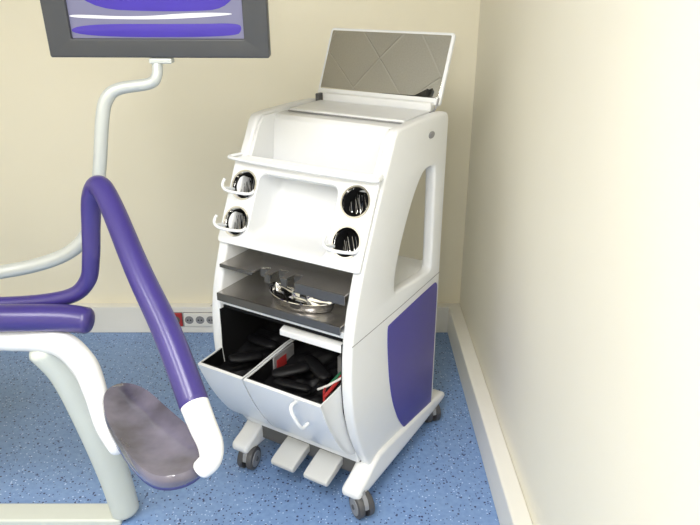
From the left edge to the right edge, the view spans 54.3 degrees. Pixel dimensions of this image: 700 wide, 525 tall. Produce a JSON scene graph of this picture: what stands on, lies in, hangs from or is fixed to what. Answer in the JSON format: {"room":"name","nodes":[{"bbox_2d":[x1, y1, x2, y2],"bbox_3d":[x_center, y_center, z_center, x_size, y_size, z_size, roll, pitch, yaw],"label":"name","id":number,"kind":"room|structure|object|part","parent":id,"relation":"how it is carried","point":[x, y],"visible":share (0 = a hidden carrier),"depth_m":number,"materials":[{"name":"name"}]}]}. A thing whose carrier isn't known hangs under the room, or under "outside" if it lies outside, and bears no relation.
{"room":"medical exam room","nodes":[
{"label":"medical exam room","id":0,"kind":"room"},
{"bbox_2d":[0,0,479,303],"bbox_3d":[-1.035,-0.894,2.900,3.330,2.600,0.100,0,23,0],"label":"wall","id":1,"kind":"structure","parent":0,"point":[170,143],"depth_m":2.99,"materials":[{"name":"beige paint"}]},
{"bbox_2d":[174,312,183,325],"bbox_3d":[-0.868,0.275,3.282,0.131,0.076,0.012,0,23,0],"label":"power outlet","id":2,"kind":"object","parent":1,"relation":"attached to","point":[179,315],"visible":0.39,"depth_m":3.27,"materials":[{"name":"red plastic"}]},
{"bbox_2d":[183,312,212,325],"bbox_3d":[-0.720,0.275,3.282,0.161,0.076,0.012,0,23,0],"label":"power outlet","id":3,"kind":"object","parent":1,"relation":"attached to","point":[190,318],"visible":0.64,"depth_m":3.28,"materials":[{"name":"grey plastic"}]},
{"bbox_2d":[185,316,193,323],"bbox_3d":[-0.772,0.277,3.277,0.042,0.042,0.001,0,23,0],"label":"socket","id":4,"kind":"object","parent":3,"relation":"attached to","point":[188,319],"depth_m":3.28,"materials":[{"name":"grey plastic"}]},
{"bbox_2d":[196,316,203,323],"bbox_3d":[-0.720,0.277,3.277,0.042,0.042,0.001,0,23,0],"label":"socket","id":5,"kind":"object","parent":3,"relation":"attached to","point":[199,319],"depth_m":3.28,"materials":[{"name":"grey plastic"}]},
{"bbox_2d":[206,316,212,323],"bbox_3d":[-0.668,0.277,3.277,0.042,0.042,0.001,0,23,0],"label":"socket","id":6,"kind":"object","parent":3,"relation":"attached to","point":[209,320],"depth_m":3.28,"materials":[{"name":"grey plastic"}]},
{"bbox_2d":[68,303,448,332],"bbox_3d":[-1.062,0.268,3.310,3.075,0.140,0.045,0,23,0],"label":"baseboard","id":7,"kind":"structure","parent":1,"relation":"attached to","point":[109,317],"depth_m":3.29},
{"bbox_2d":[0,333,499,524],"bbox_3d":[-1.035,1.256,1.271,3.330,0.100,4.770,0,23,0],"label":"floor","id":8,"kind":"structure","parent":0,"point":[438,477],"depth_m":2.40,"materials":[{"name":"plastic"}]},
{"bbox_2d":[0,58,223,524],"bbox_3d":[-1.330,0.181,1.831,2.287,1.447,0.762,4,23,9],"label":"dental chair","id":9,"kind":"object","parent":8,"relation":"on","point":[119,426],"visible":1,"depth_m":1.67,"materials":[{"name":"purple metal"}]},
{"bbox_2d":[0,58,174,278],"bbox_3d":[-0.879,-0.231,1.881,0.839,0.638,0.072,0,23,0],"label":"monitor arm","id":10,"kind":"object","parent":9,"relation":"on","point":[107,97],"depth_m":1.83,"materials":[{"name":"white metal"}]},
{"bbox_2d":[40,0,270,57],"bbox_3d":[-0.490,-0.699,1.702,0.570,0.361,0.078,1,23,2],"label":"computer monitor","id":11,"kind":"object","parent":9,"relation":"attached to","point":[74,28],"visible":1,"depth_m":1.73,"materials":[{"name":"grey plastic"}]},
{"bbox_2d":[70,13,230,18],"bbox_3d":[-0.503,-0.622,1.722,0.414,0.016,0.001,1,27,2],"label":"art","id":12,"kind":"object","parent":11,"relation":"on","point":[186,15],"depth_m":1.72},
{"bbox_3d":[-0.490,-0.699,1.688,0.446,0.280,0.008,1,27,2],"label":"screen panel","id":13,"kind":"part","parent":11,"relation":"part of","materials":[{"name":"purple glass"}]},
{"bbox_2d":[72,23,240,36],"bbox_3d":[-0.493,-0.591,1.738,0.435,0.034,0.001,1,27,2],"label":"art","id":14,"kind":"object","parent":11,"relation":"attached to","point":[219,29],"depth_m":1.74},
{"bbox_2d":[85,0,230,10],"bbox_3d":[-0.487,-0.720,1.672,0.428,0.198,0.001,1,27,2],"label":"art","id":15,"kind":"object","parent":11,"relation":"attached to","point":[134,5],"depth_m":1.71},
{"bbox_2d":[237,446,260,469],"bbox_3d":[-0.354,0.676,2.397,0.066,0.095,0.082,8,24,18],"label":"front left caster","id":16,"kind":"object","parent":8,"relation":"on","point":[250,460],"visible":0.85,"depth_m":2.37,"materials":[{"name":"plastic"}]},
{"bbox_2d":[242,453,247,462],"bbox_3d":[-0.354,0.660,2.390,0.014,0.041,0.074,8,24,18],"label":"hood","id":17,"kind":"object","parent":16,"relation":"attached to","point":[244,456],"depth_m":2.36,"materials":[{"name":"grey plastic"}]},
{"bbox_2d":[349,490,374,518],"bbox_3d":[0.038,0.767,2.183,0.066,0.095,0.082,-11,25,-24],"label":"front right caster","id":18,"kind":"object","parent":8,"relation":"on","point":[364,506],"visible":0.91,"depth_m":2.16,"materials":[{"name":"plastic"}]},
{"bbox_2d":[362,495,368,510],"bbox_3d":[0.038,0.750,2.176,0.014,0.041,0.074,-11,25,-24],"label":"hood","id":19,"kind":"object","parent":18,"relation":"attached to","point":[365,498],"depth_m":2.15,"materials":[{"name":"white plastic"}]},
{"bbox_2d":[425,404,440,422],"bbox_3d":[0.311,0.570,2.649,0.066,0.095,0.082,-8,24,-19],"label":"back right caster","id":20,"kind":"object","parent":8,"relation":"on","point":[435,415],"visible":0.36,"depth_m":2.62,"materials":[{"name":"plastic"}]},
{"bbox_2d":[342,389,443,498],"bbox_3d":[0.172,0.597,2.417,0.068,0.095,0.679,13,26,28],"label":"foot","id":21,"kind":"object","parent":20,"relation":"on","point":[362,476],"visible":0.76,"depth_m":2.26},
{"bbox_2d":[342,111,447,464],"bbox_3d":[0.146,0.132,2.168,0.036,1.136,0.619,13,26,28],"label":"panel","id":22,"kind":"object","parent":20,"relation":"on","point":[371,419],"visible":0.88,"depth_m":2.04,"materials":[{"name":"white plastic"}]},
{"bbox_2d":[341,344,345,421],"bbox_3d":[0.033,0.388,2.106,0.004,0.412,0.224,13,26,28],"label":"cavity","id":23,"kind":"object","parent":22,"relation":"attached to","point":[342,344],"visible":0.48,"depth_m":1.98,"materials":[{"name":"plastic"}]},
{"bbox_2d":[352,272,438,347],"bbox_3d":[0.160,0.136,2.157,0.001,0.008,0.602,13,26,28],"label":"seam","id":24,"kind":"object","parent":22,"relation":"attached to","point":[438,272],"visible":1,"depth_m":2.12,"materials":[{"name":"grey plastic"}]},
{"bbox_2d":[387,282,436,426],"bbox_3d":[0.210,0.368,2.346,0.008,0.526,0.369,13,26,28],"label":"inlay","id":25,"kind":"object","parent":22,"relation":"attached to","point":[411,336],"visible":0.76,"depth_m":2.33,"materials":[{"name":"plastic"}]},
{"bbox_2d":[429,131,434,138],"bbox_3d":[0.250,-0.393,2.101,0.006,0.022,0.040,13,26,28],"label":"badge","id":26,"kind":"object","parent":22,"relation":"attached to","point":[432,133],"visible":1,"depth_m":2.10,"materials":[{"name":"grey plastic"}]},
{"bbox_3d":[-0.084,0.479,2.866,0.066,0.095,0.082,8,24,18],"label":"back left caster","id":27,"kind":"object","parent":8,"relation":"on","visible":0},
{"bbox_2d":[232,420,264,453],"bbox_3d":[-0.213,0.508,2.627,0.068,0.095,0.679,13,26,28],"label":"foot","id":28,"kind":"object","parent":27,"relation":"on","point":[250,436],"visible":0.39,"depth_m":2.39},
{"bbox_2d":[262,426,360,471],"bbox_3d":[-0.040,0.542,2.517,0.452,0.080,0.470,13,26,28],"label":"chassis","id":29,"kind":"object","parent":28,"relation":"on","point":[268,433],"visible":0.04,"depth_m":2.35,"materials":[{"name":"grey metal"}]},
{"bbox_2d":[265,319,282,333],"bbox_3d":[-0.100,0.322,2.314,0.452,0.472,0.016,13,26,28],"label":"cavity","id":30,"kind":"object","parent":29,"relation":"on","point":[271,326],"visible":0.02,"depth_m":2.37,"materials":[{"name":"black"}]},
{"bbox_2d":[271,436,309,472],"bbox_3d":[-0.192,0.638,2.320,0.092,0.063,0.141,13,26,28],"label":"pedal","id":31,"kind":"object","parent":29,"relation":"attached to","point":[291,453],"visible":0.69,"depth_m":2.29,"materials":[{"name":"white plastic"}]},
{"bbox_2d":[247,416,359,461],"bbox_3d":[-0.151,0.565,2.321,0.452,0.060,0.089,13,26,28],"label":"kick plate","id":32,"kind":"object","parent":29,"relation":"on","point":[354,457],"visible":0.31,"depth_m":2.28,"materials":[{"name":"white plastic"}]},
{"bbox_2d":[198,362,272,425],"bbox_3d":[-0.345,0.431,2.219,0.174,0.296,0.210,13,26,28],"label":"bin","id":33,"kind":"object","parent":32,"relation":"on","point":[230,388],"visible":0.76,"depth_m":2.14,"materials":[{"name":"white plastic"}]},
{"bbox_2d":[200,347,220,361],"bbox_3d":[-0.393,0.391,2.296,0.004,0.305,0.299,13,26,28],"label":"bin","id":34,"kind":"object","parent":33,"relation":"attached to","point":[220,347],"visible":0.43,"depth_m":2.17,"materials":[{"name":"white plastic"}]},
{"bbox_2d":[203,348,223,366],"bbox_3d":[-0.390,0.394,2.297,0.002,0.305,0.293,13,26,28],"label":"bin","id":35,"kind":"object","parent":33,"relation":"attached to","point":[217,359],"visible":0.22,"depth_m":2.19,"materials":[{"name":"black plastic"}]},
{"bbox_2d":[219,328,290,375],"bbox_3d":[-0.312,0.322,2.234,0.158,0.075,0.270,13,26,28],"label":"liner","id":36,"kind":"object","parent":33,"relation":"attached to","point":[242,369],"visible":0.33,"depth_m":2.29,"materials":[{"name":"black plastic"}]},
{"bbox_2d":[202,362,242,376],"bbox_3d":[-0.342,0.427,2.223,0.166,0.289,0.197,13,26,28],"label":"liner","id":37,"kind":"object","parent":36,"relation":"attached to","point":[202,362],"visible":0.09,"depth_m":2.09,"materials":[{"name":"white plastic"}]},
{"bbox_2d":[228,351,263,362],"bbox_3d":[-0.334,0.305,2.197,0.111,0.033,0.051,-9,24,-20],"label":"pouch","id":38,"kind":"object","parent":36,"relation":"on","point":[242,357],"visible":1,"depth_m":2.18,"materials":[{"name":"black leather"}]},
{"bbox_2d":[247,334,278,349],"bbox_3d":[-0.288,0.261,2.262,0.131,0.032,0.051,19,29,37],"label":"pouch","id":39,"kind":"object","parent":36,"relation":"on","point":[260,340],"visible":1,"depth_m":2.24,"materials":[{"name":"black leather"}]},
{"bbox_2d":[243,338,292,377],"bbox_3d":[-0.246,0.425,2.216,0.004,0.305,0.299,13,26,28],"label":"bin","id":40,"kind":"object","parent":33,"relation":"attached to","point":[291,339],"visible":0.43,"depth_m":2.14,"materials":[{"name":"white plastic"}]},
{"bbox_2d":[243,378,354,454],"bbox_3d":[-0.155,0.481,2.098,0.274,0.296,0.240,13,26,28],"label":"bin","id":41,"kind":"object","parent":32,"relation":"on","point":[273,403],"depth_m":2.03,"materials":[{"name":"white plastic"}]},
{"bbox_2d":[244,339,294,378],"bbox_3d":[-0.238,0.427,2.212,0.004,0.305,0.299,13,26,28],"label":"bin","id":42,"kind":"object","parent":41,"relation":"attached to","point":[277,352],"visible":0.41,"depth_m":2.13,"materials":[{"name":"white plastic"}]},
{"bbox_2d":[248,340,301,382],"bbox_3d":[-0.235,0.430,2.212,0.002,0.305,0.293,13,26,28],"label":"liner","id":43,"kind":"object","parent":41,"relation":"attached to","point":[261,375],"visible":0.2,"depth_m":2.12,"materials":[{"name":"black plastic"}]},
{"bbox_2d":[247,377,321,403],"bbox_3d":[-0.144,0.472,2.115,0.266,0.289,0.197,13,26,28],"label":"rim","id":44,"kind":"object","parent":41,"relation":"attached to","point":[247,377],"visible":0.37,"depth_m":1.98,"materials":[{"name":"white plastic"}]},
{"bbox_3d":[-0.148,0.440,1.964,0.035,0.094,0.062,13,26,28],"label":"bin handle","id":45,"kind":"part","parent":41,"relation":"part of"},
{"bbox_2d":[264,342,340,402],"bbox_3d":[-0.114,0.366,2.125,0.258,0.078,0.270,13,26,28],"label":"liner","id":46,"kind":"object","parent":41,"relation":"attached to","point":[328,358],"depth_m":2.17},
{"bbox_2d":[277,354,286,367],"bbox_3d":[-0.217,0.316,2.170,0.002,0.036,0.050,13,26,28],"label":"card","id":47,"kind":"object","parent":46,"relation":"on","point":[282,361],"visible":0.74,"depth_m":2.17,"materials":[{"name":"plastic"}]},
{"bbox_2d":[273,343,293,369],"bbox_3d":[-0.212,0.301,2.186,0.006,0.050,0.110,13,26,28],"label":"pack","id":48,"kind":"object","parent":46,"relation":"on","point":[289,350],"visible":0.76,"depth_m":2.18,"materials":[{"name":"grey plastic"}]},
{"bbox_2d":[272,362,309,377],"bbox_3d":[-0.183,0.335,2.124,0.121,0.039,0.051,-4,23,-10],"label":"pouch","id":49,"kind":"object","parent":46,"relation":"in","point":[302,367],"visible":0.98,"depth_m":2.11,"materials":[{"name":"black leather"}]},
{"bbox_2d":[273,378,311,391],"bbox_3d":[-0.174,0.372,2.071,0.120,0.023,0.040,8,24,19],"label":"pouch","id":50,"kind":"object","parent":46,"relation":"in","point":[286,383],"visible":1,"depth_m":2.06,"materials":[{"name":"black leather"}]},
{"bbox_2d":[304,354,330,380],"bbox_3d":[-0.102,0.327,2.120,0.046,0.034,0.131,-13,26,-29],"label":"pouch","id":51,"kind":"object","parent":46,"relation":"on","point":[318,369],"visible":0.97,"depth_m":2.10,"materials":[{"name":"black leather"}]},
{"bbox_3d":[-0.075,0.384,1.999,0.010,0.014,0.073,0,23,0],"label":"red strip","id":52,"kind":"part","parent":46,"relation":"part of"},
{"bbox_2d":[317,377,340,390],"bbox_3d":[-0.060,0.362,2.027,0.077,0.045,0.016,-1,23,-3],"label":"tube","id":53,"kind":"object","parent":46,"relation":"in","point":[338,379],"visible":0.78,"depth_m":2.02,"materials":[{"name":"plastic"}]},
{"bbox_2d":[325,375,340,397],"bbox_3d":[-0.047,0.364,2.018,0.012,0.037,0.096,15,27,31],"label":"tube","id":54,"kind":"object","parent":46,"relation":"in","point":[334,385],"visible":0.7,"depth_m":2.01,"materials":[{"name":"plastic"}]},
{"bbox_2d":[338,354,340,372],"bbox_3d":[-0.013,0.311,2.138,0.020,0.070,0.070,13,26,28],"label":"pouch","id":55,"kind":"object","parent":46,"relation":"on","point":[339,356],"visible":0.11,"depth_m":2.11,"materials":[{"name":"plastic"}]},
{"bbox_2d":[320,385,355,453],"bbox_3d":[-0.006,0.480,2.085,0.004,0.305,0.299,13,26,28],"label":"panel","id":56,"kind":"object","parent":41,"relation":"attached to","point":[332,406],"visible":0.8,"depth_m":2.01,"materials":[{"name":"white plastic"}]},
{"bbox_2d":[330,371,340,382],"bbox_3d":[-0.028,0.338,2.070,0.011,0.038,0.097,20,30,39],"label":"tube","id":57,"kind":"object","parent":56,"relation":"in","point":[339,373],"visible":0.28,"depth_m":2.06,"materials":[{"name":"plastic"}]},
{"bbox_2d":[303,449,342,486],"bbox_3d":[-0.079,0.664,2.258,0.092,0.063,0.141,13,26,28],"label":"pedal","id":58,"kind":"object","parent":29,"relation":"attached to","point":[325,465],"visible":0.71,"depth_m":2.23,"materials":[{"name":"white plastic"}]},
{"bbox_2d":[212,98,315,419],"bbox_3d":[-0.271,0.036,2.396,0.036,1.136,0.619,13,26,28],"label":"panel","id":59,"kind":"object","parent":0,"point":[223,278],"visible":0.24,"depth_m":2.14,"materials":[{"name":"white plastic"}]},
{"bbox_2d":[220,307,265,361],"bbox_3d":[-0.353,0.299,2.317,0.004,0.412,0.224,13,26,28],"label":"cavity","id":60,"kind":"object","parent":59,"relation":"attached to","point":[236,326],"visible":0.26,"depth_m":2.24,"materials":[{"name":"black plastic"}]},
{"bbox_2d":[249,112,276,158],"bbox_3d":[-0.274,-0.388,2.166,0.011,0.157,0.145,13,26,28],"label":"flank","id":61,"kind":"object","parent":59,"relation":"attached to","point":[263,140],"visible":0.62,"depth_m":2.16,"materials":[{"name":"white plastic"}]},
{"bbox_2d":[223,304,342,341],"bbox_3d":[-0.156,0.147,2.138,0.452,0.008,0.205,13,26,28],"label":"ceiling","id":62,"kind":"structure","parent":59,"relation":"attached to","point":[224,305],"depth_m":2.05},
{"bbox_2d":[280,325,342,352],"bbox_3d":[-0.098,0.210,2.033,0.222,0.038,0.075,13,26,28],"label":"ledge","id":63,"kind":"object","parent":62,"relation":"attached to","point":[294,333],"visible":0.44,"depth_m":2.01,"materials":[{"name":"white plastic"}]},
{"bbox_2d":[219,249,352,305],"bbox_3d":[-0.162,0.032,2.079,0.450,0.031,0.189,13,26,28],"label":"shelf","id":64,"kind":"object","parent":59,"relation":"attached to","point":[316,276],"depth_m":2.04,"materials":[{"name":"grey metal"}]},
{"bbox_3d":[-0.348,0.021,2.079,0.125,0.011,0.006,13,26,28],"label":"shelf lip","id":65,"kind":"part","parent":64,"relation":"part of","materials":[{"name":"grey metal"}]},
{"bbox_2d":[260,268,271,278],"bbox_3d":[-0.256,0.032,2.077,0.040,0.027,0.004,13,26,28],"label":"holder tooth","id":66,"kind":"object","parent":64,"relation":"attached to","point":[263,271],"visible":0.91,"depth_m":2.08,"materials":[{"name":"metal"}]},
{"bbox_2d":[264,274,269,282],"bbox_3d":[-0.247,0.048,2.040,0.019,0.027,0.004,13,26,28],"label":"holder tooth","id":67,"kind":"object","parent":64,"relation":"attached to","point":[266,276],"visible":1,"depth_m":2.04,"materials":[{"name":"metal"}]},
{"bbox_2d":[280,278,286,286],"bbox_3d":[-0.195,0.059,2.014,0.022,0.027,0.004,13,26,29],"label":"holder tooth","id":68,"kind":"object","parent":64,"relation":"attached to","point":[283,281],"visible":1,"depth_m":2.01,"materials":[{"name":"metal"}]},
{"bbox_2d":[279,270,289,280],"bbox_3d":[-0.199,0.038,2.062,0.038,0.027,0.004,13,26,28],"label":"holder tooth","id":69,"kind":"object","parent":64,"relation":"attached to","point":[281,273],"visible":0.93,"depth_m":2.06,"materials":[{"name":"metal"}]},
{"bbox_2d":[294,275,302,282],"bbox_3d":[-0.150,0.052,2.030,0.038,0.027,0.004,13,26,29],"label":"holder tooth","id":70,"kind":"object","parent":64,"relation":"attached to","point":[296,277],"visible":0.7,"depth_m":2.03,"materials":[{"name":"metal"}]},
{"bbox_3d":[-0.087,0.090,1.940,0.169,0.031,0.005,13,26,28],"label":"shelf lip","id":71,"kind":"part","parent":64,"relation":"part of","materials":[{"name":"grey metal"}]},
{"bbox_2d":[218,156,380,273],"bbox_3d":[-0.161,-0.148,2.003,0.508,0.247,0.127,13,26,28],"label":"fascia","id":72,"kind":"object","parent":59,"relation":"attached to","point":[363,224],"visible":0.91,"depth_m":1.94,"materials":[{"name":"white plastic"}]},
{"bbox_2d":[213,215,245,231],"bbox_3d":[-0.366,-0.116,2.065,0.107,0.045,0.037,5,23,11],"label":"wire hook","id":73,"kind":"object","parent":72,"relation":"attached to","point":[215,216],"visible":1,"depth_m":2.06,"materials":[{"name":"white plastic"}]},
{"bbox_2d":[223,206,248,236],"bbox_3d":[-0.348,-0.126,2.091,0.094,0.087,0.047,13,26,28],"label":"ring","id":74,"kind":"object","parent":72,"relation":"attached to","point":[230,210],"depth_m":2.10,"materials":[{"name":"silver metal"}]},
{"bbox_2d":[227,209,246,234],"bbox_3d":[-0.333,-0.123,2.119,0.082,0.095,0.081,13,26,28],"label":"cup","id":75,"kind":"object","parent":72,"relation":"in","point":[235,210],"visible":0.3,"depth_m":2.13,"materials":[{"name":"metal"}]},
{"bbox_2d":[221,178,254,194],"bbox_3d":[-0.340,-0.228,2.064,0.107,0.045,0.037,5,23,11],"label":"wire hook","id":76,"kind":"object","parent":72,"relation":"attached to","point":[223,179],"visible":1,"depth_m":2.06,"materials":[{"name":"white plastic"}]},
{"bbox_2d":[231,170,256,199],"bbox_3d":[-0.323,-0.238,2.090,0.094,0.087,0.047,13,26,28],"label":"ring","id":77,"kind":"object","parent":72,"relation":"attached to","point":[239,173],"depth_m":2.09,"materials":[{"name":"silver metal"}]},
{"bbox_2d":[235,172,253,197],"bbox_3d":[-0.308,-0.235,2.118,0.082,0.095,0.081,13,26,28],"label":"cup","id":78,"kind":"object","parent":72,"relation":"in","point":[247,174],"visible":0.3,"depth_m":2.12,"materials":[{"name":"metal"}]},
{"bbox_2d":[245,172,339,258],"bbox_3d":[-0.148,-0.158,2.040,0.292,0.197,0.196,13,26,28],"label":"recessed panel","id":79,"kind":"object","parent":72,"relation":"attached to","point":[293,216],"visible":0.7,"depth_m":2.09,"materials":[{"name":"white plastic"}]},
{"bbox_2d":[227,152,383,182],"bbox_3d":[-0.134,-0.284,2.003,0.533,0.016,0.087,13,26,28],"label":"rail","id":80,"kind":"object","parent":72,"relation":"on","point":[231,156],"visible":0.94,"depth_m":1.96,"materials":[{"name":"white plastic"}]},
{"bbox_2d":[321,235,357,254],"bbox_3d":[-0.028,-0.046,1.881,0.107,0.045,0.037,5,23,11],"label":"wire hook","id":81,"kind":"object","parent":72,"relation":"attached to","point":[325,247],"visible":1,"depth_m":1.88,"materials":[{"name":"white plastic"}]},
{"bbox_2d":[331,226,360,258],"bbox_3d":[-0.010,-0.057,1.907,0.094,0.087,0.047,13,26,28],"label":"ring","id":82,"kind":"object","parent":72,"relation":"attached to","point":[338,230],"depth_m":1.91,"materials":[{"name":"silver metal"}]},
{"bbox_2d":[335,228,358,256],"bbox_3d":[0.005,-0.053,1.935,0.082,0.095,0.081,13,26,28],"label":"cup","id":83,"kind":"object","parent":72,"relation":"in","point":[339,239],"visible":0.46,"depth_m":1.96,"materials":[{"name":"black plastic"}]},
{"bbox_2d":[340,185,370,218],"bbox_3d":[0.016,-0.169,1.906,0.094,0.087,0.047,13,26,28],"label":"ring","id":84,"kind":"object","parent":72,"relation":"attached to","point":[347,190],"depth_m":1.91,"materials":[{"name":"silver metal"}]},
{"bbox_2d":[344,188,368,216],"bbox_3d":[0.030,-0.166,1.934,0.082,0.095,0.081,13,26,28],"label":"cup","id":85,"kind":"object","parent":72,"relation":"in","point":[351,194],"visible":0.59,"depth_m":1.96,"materials":[{"name":"black plastic"}]},
{"bbox_2d":[221,255,421,338],"bbox_3d":[-0.064,0.067,2.272,0.452,0.036,0.585,13,26,28],"label":"deck","id":86,"kind":"object","parent":59,"relation":"attached to","point":[406,267],"depth_m":2.29,"materials":[{"name":"white plastic"}]},
{"bbox_3d":[-0.196,0.150,2.065,0.452,0.028,0.065,13,26,28],"label":"lower front lip","id":87,"kind":"part","parent":86,"relation":"part of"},
{"bbox_2d":[217,269,348,335],"bbox_3d":[-0.163,0.111,2.110,0.448,0.026,0.232,13,26,28],"label":"shelf","id":88,"kind":"object","parent":86,"relation":"on","point":[253,288],"depth_m":2.06,"materials":[{"name":"grey metal"}]},
{"bbox_3d":[-0.220,0.149,2.021,0.448,0.026,0.006,13,26,28],"label":"shelf lip","id":89,"kind":"part","parent":88,"relation":"part of","materials":[{"name":"grey metal"}]},
{"bbox_2d":[269,282,334,312],"bbox_3d":[-0.158,0.114,2.025,0.242,0.034,0.094,15,27,32],"label":"dish","id":90,"kind":"object","parent":88,"relation":"on","point":[286,297],"visible":0.81,"depth_m":2.03,"materials":[{"name":"silver metal"}]},
{"bbox_2d":[246,109,399,192],"bbox_3d":[-0.021,-0.380,2.162,0.460,0.165,0.428,13,26,28],"label":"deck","id":91,"kind":"object","parent":59,"relation":"attached to","point":[317,141],"visible":0.43,"depth_m":2.10,"materials":[{"name":"white plastic"}]},
{"bbox_2d":[315,92,322,100],"bbox_3d":[-0.107,-0.570,2.370,0.012,0.035,0.030,13,26,28],"label":"post","id":92,"kind":"object","parent":91,"relation":"on","point":[319,96],"visible":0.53,"depth_m":2.36,"materials":[{"name":"grey plastic"}]},
{"bbox_2d":[288,100,429,123],"bbox_3d":[0.029,-0.487,2.201,0.417,0.013,0.185,13,26,28],"label":"panel","id":93,"kind":"object","parent":91,"relation":"on","point":[394,114],"depth_m":2.18,"materials":[{"name":"white plastic"}]},
{"bbox_2d":[323,92,433,110],"bbox_3d":[0.088,-0.535,2.287,0.410,0.035,0.030,13,26,28],"label":"lid hinge strip","id":94,"kind":"object","parent":91,"relation":"on","point":[329,96],"visible":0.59,"depth_m":2.26,"materials":[{"name":"white plastic"}]},
{"bbox_2d":[318,28,455,105],"bbox_3d":[0.114,-0.663,2.296,0.468,0.219,0.111,13,26,28],"label":"mirror","id":95,"kind":"object","parent":94,"relation":"attached to","point":[408,65],"visible":0.92,"depth_m":2.28,"materials":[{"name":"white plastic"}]},
{"bbox_2d":[429,98,438,112],"bbox_3d":[0.268,-0.499,2.169,0.014,0.045,0.049,13,26,28],"label":"stay","id":96,"kind":"object","parent":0,"point":[438,98],"depth_m":2.18,"materials":[{"name":"silver metal"}]},
{"bbox_2d":[460,0,699,524],"bbox_3d":[0.580,0.030,0.702,0.100,2.600,4.670,0,23,0],"label":"wall","id":97,"kind":"structure","parent":0,"point":[580,289],"depth_m":1.53,"materials":[{"name":"beige paint"}]},
{"bbox_2d":[447,303,532,524],"bbox_3d":[0.501,1.145,1.224,0.058,0.140,4.570,0,23,0],"label":"baseboard","id":98,"kind":"structure","parent":97,"relation":"attached to","point":[511,508],"depth_m":2.42,"materials":[{"name":"white plastic"}]}
]}

